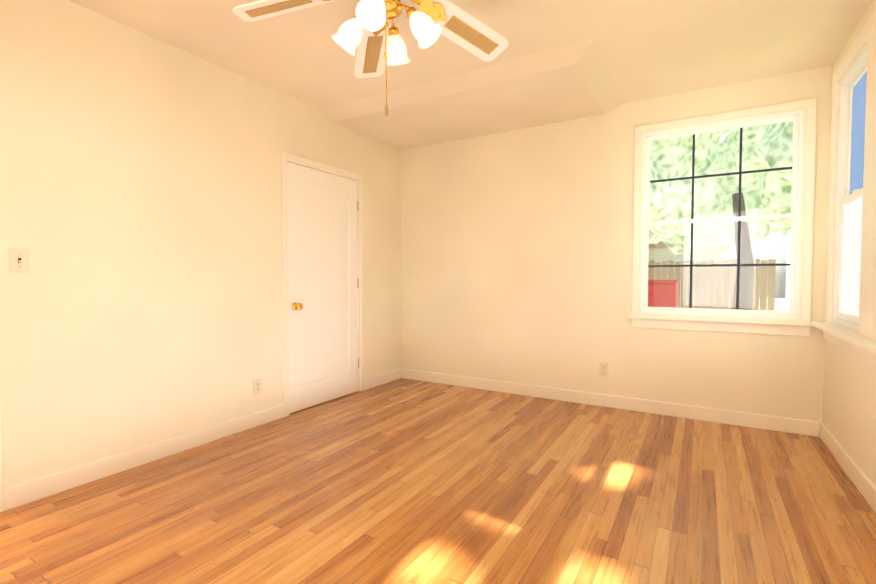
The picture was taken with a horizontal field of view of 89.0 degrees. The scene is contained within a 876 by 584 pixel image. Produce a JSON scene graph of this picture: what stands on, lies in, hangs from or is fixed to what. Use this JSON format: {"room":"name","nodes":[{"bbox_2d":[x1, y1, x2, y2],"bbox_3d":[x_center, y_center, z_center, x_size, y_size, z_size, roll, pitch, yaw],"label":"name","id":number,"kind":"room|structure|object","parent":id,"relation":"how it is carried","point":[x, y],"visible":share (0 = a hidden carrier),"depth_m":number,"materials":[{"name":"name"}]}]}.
{"room":"empty bedroom","nodes":[
{"label":"empty bedroom","id":0,"kind":"room"},
{"bbox_2d":[0,0,400,487],"bbox_3d":[-1.802,-0.248,2.644,0.140,2.530,5.510,1,2,31],"label":"wall","id":1,"kind":"structure","parent":0,"point":[141,303],"depth_m":2.61,"materials":[{"name":"paint"}]},
{"bbox_2d":[0,392,3,511],"bbox_3d":[-2.349,0.019,1.715,0.156,2.060,0.920,1,2,31],"label":"door frame","id":2,"kind":"structure","parent":1,"relation":"attached to","point":[1,486],"depth_m":2.09,"materials":[{"name":"beige paint"}]},
{"bbox_2d":[9,248,29,272],"bbox_3d":[-2.009,-0.151,2.142,0.018,0.116,0.072,1,2,31],"label":"switch plate","id":3,"kind":"object","parent":1,"relation":"attached to","point":[18,260],"visible":1,"depth_m":2.14,"materials":[{"name":"beige plastic"}]},
{"bbox_2d":[4,404,284,510],"bbox_3d":[-1.634,0.960,2.815,0.016,0.105,1.645,1,2,31],"label":"baseboard","id":4,"kind":"structure","parent":1,"relation":"attached to","point":[17,495],"depth_m":2.55,"materials":[{"name":"beige paint"}]},
{"bbox_2d":[253,378,261,395],"bbox_3d":[-1.339,0.705,3.309,0.009,0.116,0.072,1,2,31],"label":"electrical outlet","id":5,"kind":"object","parent":1,"relation":"attached to","point":[257,386],"visible":1,"depth_m":3.30,"materials":[{"name":"beige plastic"}]},
{"bbox_2d":[281,151,363,416],"bbox_3d":[-1.030,-0.066,3.934,0.156,2.080,0.955,1,2,31],"label":"door frame","id":6,"kind":"structure","parent":1,"relation":"attached to","point":[311,163],"depth_m":3.63,"materials":[{"name":"beige paint"}]},
{"bbox_2d":[287,162,358,412],"bbox_3d":[-0.963,-0.038,3.899,0.108,2.010,0.840,1,2,31],"label":"closet door","id":7,"kind":"structure","parent":1,"relation":"in","point":[323,278],"depth_m":3.87,"materials":[{"name":"white paint"}]},
{"bbox_2d":[364,368,403,389],"bbox_3d":[-0.571,0.900,4.598,0.020,0.105,0.600,1,2,31],"label":"baseboard","id":8,"kind":"structure","parent":1,"relation":"attached to","point":[387,377],"depth_m":4.60,"materials":[{"name":"beige paint"}]},
{"bbox_2d":[0,378,875,583],"bbox_3d":[-1.054,1.093,2.186,6.060,0.120,5.930,1,2,31],"label":"floor","id":9,"kind":"structure","parent":0,"point":[403,481],"depth_m":2.15,"materials":[{"name":"brown wood"}]},
{"bbox_2d":[69,0,872,109],"bbox_3d":[-0.211,-1.540,1.655,3.840,0.120,5.510,1,2,31],"label":"ceiling","id":10,"kind":"structure","parent":0,"point":[650,49],"depth_m":2.66,"materials":[{"name":"paint"}]},
{"bbox_2d":[233,0,507,115],"bbox_3d":[-0.220,-1.119,1.921,1.268,0.740,1.275,1,2,31],"label":"ceiling fan","id":11,"kind":"object","parent":10,"relation":"hanging from","point":[370,30],"visible":1,"depth_m":2.05,"materials":[{"name":"gold metal"}]},
{"bbox_2d":[321,38,624,149],"bbox_3d":[0.267,-1.523,3.734,2.260,0.055,1.170,1,2,31],"label":"ceiling","id":12,"kind":"structure","parent":0,"point":[569,82],"depth_m":3.50,"materials":[{"name":"paint"}]},
{"bbox_2d":[400,65,832,422],"bbox_3d":[1.160,-0.294,4.007,3.560,2.530,0.140,1,2,31],"label":"wall","id":13,"kind":"structure","parent":0,"point":[516,255],"depth_m":3.92,"materials":[{"name":"paint"}]},
{"bbox_2d":[599,362,607,375],"bbox_3d":[1.414,0.659,3.801,0.072,0.116,0.009,1,2,31],"label":"electrical outlet","id":14,"kind":"object","parent":13,"relation":"attached to","point":[603,368],"visible":1,"depth_m":3.80,"materials":[{"name":"beige plastic"}]},
{"bbox_2d":[404,369,815,436],"bbox_3d":[1.112,0.920,3.985,3.540,0.105,0.016,1,2,31],"label":"baseboard","id":15,"kind":"structure","parent":13,"relation":"attached to","point":[767,422],"depth_m":3.68,"materials":[{"name":"beige paint"}]},
{"bbox_2d":[640,110,803,318],"bbox_3d":[2.112,-0.546,3.394,1.019,1.451,0.069,1,2,31],"label":"window","id":16,"kind":"structure","parent":13,"relation":"in","point":[797,119],"depth_m":3.33,"materials":[{"name":"white plastic"}]},
{"bbox_2d":[627,98,816,336],"bbox_3d":[2.116,-0.517,3.402,1.203,1.632,0.190,1,2,31],"label":"trim","id":17,"kind":"structure","parent":13,"relation":"attached to","point":[802,324],"depth_m":3.25,"materials":[{"name":"beige paint"}]},
{"bbox_2d":[823,0,875,486],"bbox_3d":[1.379,-0.184,0.755,0.140,2.530,5.510,1,2,31],"label":"wall","id":18,"kind":"structure","parent":0,"point":[849,405],"depth_m":2.49,"materials":[{"name":"paint"}]},
{"bbox_2d":[813,8,875,364],"bbox_3d":[1.868,-0.512,1.707,0.147,1.749,3.074,1,2,31],"label":"window","id":19,"kind":"structure","parent":18,"relation":"in","point":[850,167],"depth_m":2.56,"materials":[{"name":"white plastic"}]},
{"bbox_2d":[816,421,875,513],"bbox_3d":[1.310,1.026,0.837,0.020,0.105,5.230,1,2,31],"label":"baseboard","id":20,"kind":"structure","parent":18,"relation":"attached to","point":[857,476],"depth_m":2.45,"materials":[{"name":"beige paint"}]},
{"bbox_2d":[825,40,867,332],"bbox_3d":[2.471,-0.561,2.599,0.158,1.560,0.735,1,2,31],"label":"trim","id":21,"kind":"structure","parent":18,"relation":"attached to","point":[832,201],"depth_m":2.89,"materials":[{"name":"beige paint"}]},
{"label":"outside","id":22,"kind":"structure","parent":0,"visible":0},
{"bbox_2d":[759,298,785,310],"bbox_3d":[9.197,1.153,11.283,38.000,0.150,47.230,1,2,31],"label":"ground","id":23,"kind":"structure","parent":22,"point":[780,303],"depth_m":24.52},
{"bbox_2d":[648,280,678,307],"bbox_3d":[3.962,0.510,7.931,0.540,1.460,0.540,1,2,31],"label":"bin","id":24,"kind":"object","parent":23,"relation":"on","point":[663,299],"depth_m":7.68,"materials":[{"name":"red"}]},
{"bbox_2d":[649,132,714,221],"bbox_3d":[2.774,-1.887,9.394,5.856,6.168,4.843,1,2,31],"label":"tree","id":25,"kind":"object","parent":23,"relation":"on","point":[663,159],"depth_m":7.01,"materials":[{"name":"green plant"}]},
{"bbox_2d":[648,241,730,308],"bbox_3d":[7.087,-0.405,12.967,2.300,2.950,2.600,1,2,31],"label":"shed","id":26,"kind":"object","parent":23,"relation":"on","point":[697,256],"depth_m":11.89,"materials":[{"name":"white"}]},
{"bbox_2d":[648,259,775,310],"bbox_3d":[3.905,0.105,12.816,9.300,1.940,0.060,1,2,31],"label":"fence","id":27,"kind":"object","parent":23,"relation":"on","point":[653,272],"depth_m":11.03,"materials":[{"name":"brown wood"}]},
{"bbox_2d":[649,121,792,309],"bbox_3d":[5.525,-1.650,7.891,4.592,5.796,4.776,1,2,31],"label":"tree","id":28,"kind":"object","parent":23,"relation":"on","point":[719,210],"depth_m":7.82,"materials":[{"name":"green plant"}]},
{"bbox_2d":[773,227,786,235],"bbox_3d":[13.463,-2.623,15.082,7.302,7.257,4.925,1,2,31],"label":"tree","id":29,"kind":"object","parent":23,"relation":"on","point":[780,231],"depth_m":15.28,"materials":[{"name":"green plant"}]},
{"bbox_2d":[785,230,790,310],"bbox_3d":[9.876,-0.745,9.698,3.800,3.850,0.450,1,2,31],"label":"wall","id":30,"kind":"structure","parent":23,"relation":"on","point":[787,271],"depth_m":10.54,"materials":[{"name":"white"}]}
]}

